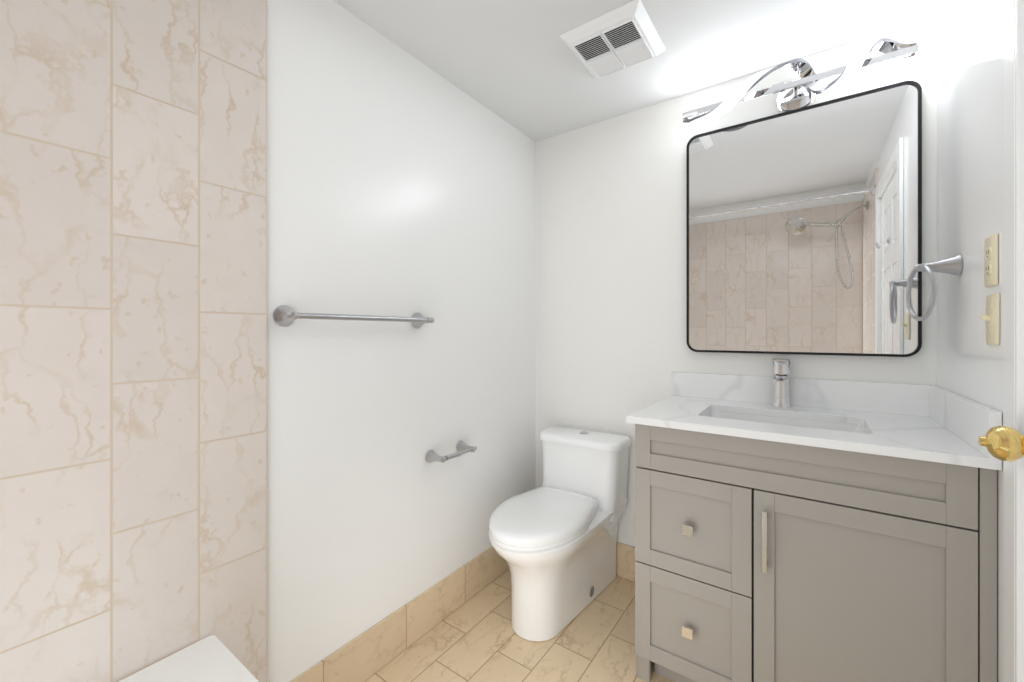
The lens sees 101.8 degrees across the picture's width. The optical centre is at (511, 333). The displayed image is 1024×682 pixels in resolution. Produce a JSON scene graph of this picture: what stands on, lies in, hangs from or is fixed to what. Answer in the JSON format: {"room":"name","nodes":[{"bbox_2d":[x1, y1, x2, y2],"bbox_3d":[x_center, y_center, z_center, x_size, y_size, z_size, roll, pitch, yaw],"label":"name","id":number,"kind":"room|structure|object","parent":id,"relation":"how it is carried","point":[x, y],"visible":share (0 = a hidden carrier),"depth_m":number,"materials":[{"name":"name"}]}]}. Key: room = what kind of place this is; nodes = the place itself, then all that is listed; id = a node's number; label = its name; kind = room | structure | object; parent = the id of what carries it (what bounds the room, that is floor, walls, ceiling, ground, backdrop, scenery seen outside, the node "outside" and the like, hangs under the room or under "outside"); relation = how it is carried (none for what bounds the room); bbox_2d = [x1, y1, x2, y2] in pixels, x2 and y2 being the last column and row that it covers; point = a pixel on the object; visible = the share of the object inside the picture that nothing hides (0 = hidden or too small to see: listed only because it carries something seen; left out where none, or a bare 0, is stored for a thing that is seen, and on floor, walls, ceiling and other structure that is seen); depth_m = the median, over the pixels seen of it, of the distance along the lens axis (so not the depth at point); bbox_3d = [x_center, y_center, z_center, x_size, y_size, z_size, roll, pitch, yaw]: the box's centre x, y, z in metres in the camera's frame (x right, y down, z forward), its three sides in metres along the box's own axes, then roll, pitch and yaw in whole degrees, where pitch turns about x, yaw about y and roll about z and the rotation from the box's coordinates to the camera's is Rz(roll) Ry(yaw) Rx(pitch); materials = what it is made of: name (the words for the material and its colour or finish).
{"room":"bathroom","nodes":[
{"label":"bathroom","id":0,"kind":"room"},
{"bbox_2d":[267,0,535,681],"bbox_3d":[-0.580,0.009,1.425,0.100,2.370,2.513,0,0,36],"label":"wall","id":1,"kind":"structure","parent":0,"point":[401,182],"depth_m":1.49,"materials":[{"name":"white paint"}]},
{"bbox_2d":[0,0,266,681],"bbox_3d":[-0.950,0.079,0.811,0.012,2.230,0.886,0,0,36],"label":"tile","id":2,"kind":"structure","parent":1,"relation":"attached to","point":[133,336],"depth_m":0.94,"materials":[{"name":"tile"}]},
{"bbox_2d":[273,305,433,327],"bbox_3d":[-0.490,-0.051,1.402,0.070,0.062,0.575,0,0,36],"label":"towel rail","id":3,"kind":"object","parent":1,"relation":"attached to","point":[283,315],"visible":1,"depth_m":1.28,"materials":[{"name":"silver metal"}]},
{"bbox_2d":[290,546,508,681],"bbox_3d":[-0.278,1.111,1.753,0.011,0.165,1.427,0,0,36],"label":"baseboard","id":4,"kind":"structure","parent":1,"relation":"attached to","point":[369,652],"depth_m":1.57,"materials":[{"name":"tile"}]},
{"bbox_2d":[425,441,476,462],"bbox_3d":[-0.245,0.497,1.732,0.084,0.050,0.230,0,0,36],"label":"paper holder","id":5,"kind":"object","parent":1,"relation":"attached to","point":[462,447],"visible":1,"depth_m":1.68,"materials":[{"name":"silver metal"}]},
{"bbox_2d":[365,569,673,681],"bbox_3d":[0.111,1.224,0.930,1.800,0.060,2.513,0,0,36],"label":"floor","id":6,"kind":"structure","parent":0,"point":[476,638],"depth_m":1.58,"materials":[{"name":"tile"}]},
{"bbox_2d":[119,635,258,681],"bbox_3d":[-0.336,0.978,0.304,1.572,0.432,0.746,0,0,36],"label":"bathtub","id":7,"kind":"object","parent":6,"relation":"on","point":[212,658],"visible":1,"depth_m":0.95,"materials":[{"name":"plastic"}]},
{"bbox_2d":[489,426,630,641],"bbox_3d":[0.194,0.838,1.823,0.434,0.712,0.749,0,0,36],"label":"toilet","id":8,"kind":"object","parent":6,"relation":"on","point":[553,538],"visible":1,"depth_m":1.75,"materials":[{"name":"ceramic"}]},
{"bbox_2d":[626,358,1001,681],"bbox_3d":[0.910,0.646,1.412,0.858,1.096,0.596,0,0,36],"label":"bathroom vanity","id":9,"kind":"object","parent":6,"relation":"on","point":[787,529],"visible":0.96,"depth_m":1.18,"materials":[{"name":"grey wood"}]},
{"bbox_2d":[626,371,1001,470],"bbox_3d":[0.912,0.240,1.414,0.858,0.130,0.592,0,0,36],"label":"countertop","id":10,"kind":"structure","parent":9,"relation":"on","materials":[{"name":"stone"}]},
{"bbox_2d":[772,358,791,407],"bbox_3d":[1.020,0.190,1.578,0.062,0.183,0.137,0,0,36],"label":"faucet","id":11,"kind":"object","parent":10,"relation":"on","point":[781,382],"depth_m":1.59,"materials":[{"name":"silver metal"}]},
{"bbox_2d":[333,0,942,141],"bbox_3d":[0.111,-1.155,0.930,1.800,0.162,2.513,0,0,36],"label":"ceiling","id":12,"kind":"structure","parent":0,"point":[518,65],"depth_m":1.54,"materials":[{"name":"paint"}]},
{"bbox_2d":[560,0,664,77],"bbox_3d":[0.375,-1.055,1.534,0.290,0.037,0.298,0,0,36],"label":"fan","id":13,"kind":"object","parent":12,"relation":"attached to","point":[626,35],"visible":1,"depth_m":1.49,"materials":[{"name":"white plastic"}]},
{"bbox_2d":[536,16,936,546],"bbox_3d":[0.813,0.060,1.912,1.600,2.268,0.100,0,0,36],"label":"wall","id":14,"kind":"structure","parent":0,"point":[613,350],"depth_m":2.00,"materials":[{"name":"white paint"}]},
{"bbox_2d":[616,541,635,581],"bbox_3d":[0.445,1.111,2.106,0.754,0.165,0.011,0,0,36],"label":"baseboard","id":15,"kind":"structure","parent":14,"relation":"attached to","point":[625,561],"depth_m":2.02,"materials":[{"name":"tile"}]},
{"bbox_2d":[682,38,918,122],"bbox_3d":[1.040,-0.942,1.589,0.738,0.156,0.158,0,0,36],"label":"sconce","id":16,"kind":"object","parent":14,"relation":"attached to","point":[802,91],"visible":1,"depth_m":1.57,"materials":[{"name":"silver metal"}]},
{"bbox_2d":[686,81,921,356],"bbox_3d":[1.086,-0.393,1.634,0.751,0.947,0.030,0,0,36],"label":"mirror","id":17,"kind":"object","parent":14,"relation":"attached to","point":[803,230],"visible":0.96,"depth_m":1.58,"materials":[{"name":"clear glass"}]},
{"bbox_2d":[937,0,1003,681],"bbox_3d":[0.803,0.009,0.436,0.100,2.370,2.513,0,0,36],"label":"wall","id":18,"kind":"structure","parent":0,"point":[970,134],"depth_m":1.10,"materials":[{"name":"white paint"}]},
{"bbox_2d":[906,255,961,320],"bbox_3d":[1.236,-0.131,1.218,0.101,0.188,0.165,0,0,36],"label":"towel ring","id":19,"kind":"object","parent":18,"relation":"attached to","point":[952,265],"visible":0.98,"depth_m":1.20,"materials":[{"name":"silver metal"}]},
{"bbox_2d":[979,293,999,344],"bbox_3d":[1.110,-0.032,0.973,0.023,0.118,0.072,0,0,36],"label":"switch plate","id":20,"kind":"object","parent":18,"relation":"attached to","point":[991,317],"visible":1,"depth_m":0.96,"materials":[{"name":"beige plastic"}]},
{"bbox_2d":[984,234,997,287],"bbox_3d":[1.122,-0.169,0.977,0.008,0.118,0.072,0,0,36],"label":"electrical outlet plate","id":21,"kind":"object","parent":18,"relation":"attached to","point":[990,261],"visible":0.98,"depth_m":0.97,"materials":[{"name":"beige plastic"}]},
{"bbox_2d":[1004,0,1023,681],"bbox_3d":[0.836,0.149,0.497,0.113,2.090,0.870,0,0,36],"label":"door frame","id":22,"kind":"structure","parent":18,"relation":"attached to","point":[1014,332],"depth_m":0.84,"materials":[{"name":"white paint"}]},
{"bbox_2d":[978,425,1023,461],"bbox_3d":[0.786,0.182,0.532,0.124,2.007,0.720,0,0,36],"label":"door knob","id":23,"kind":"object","parent":22,"relation":"attached to","point":[1003,443],"depth_m":0.78,"materials":[{"name":"gold metal"}]}
]}

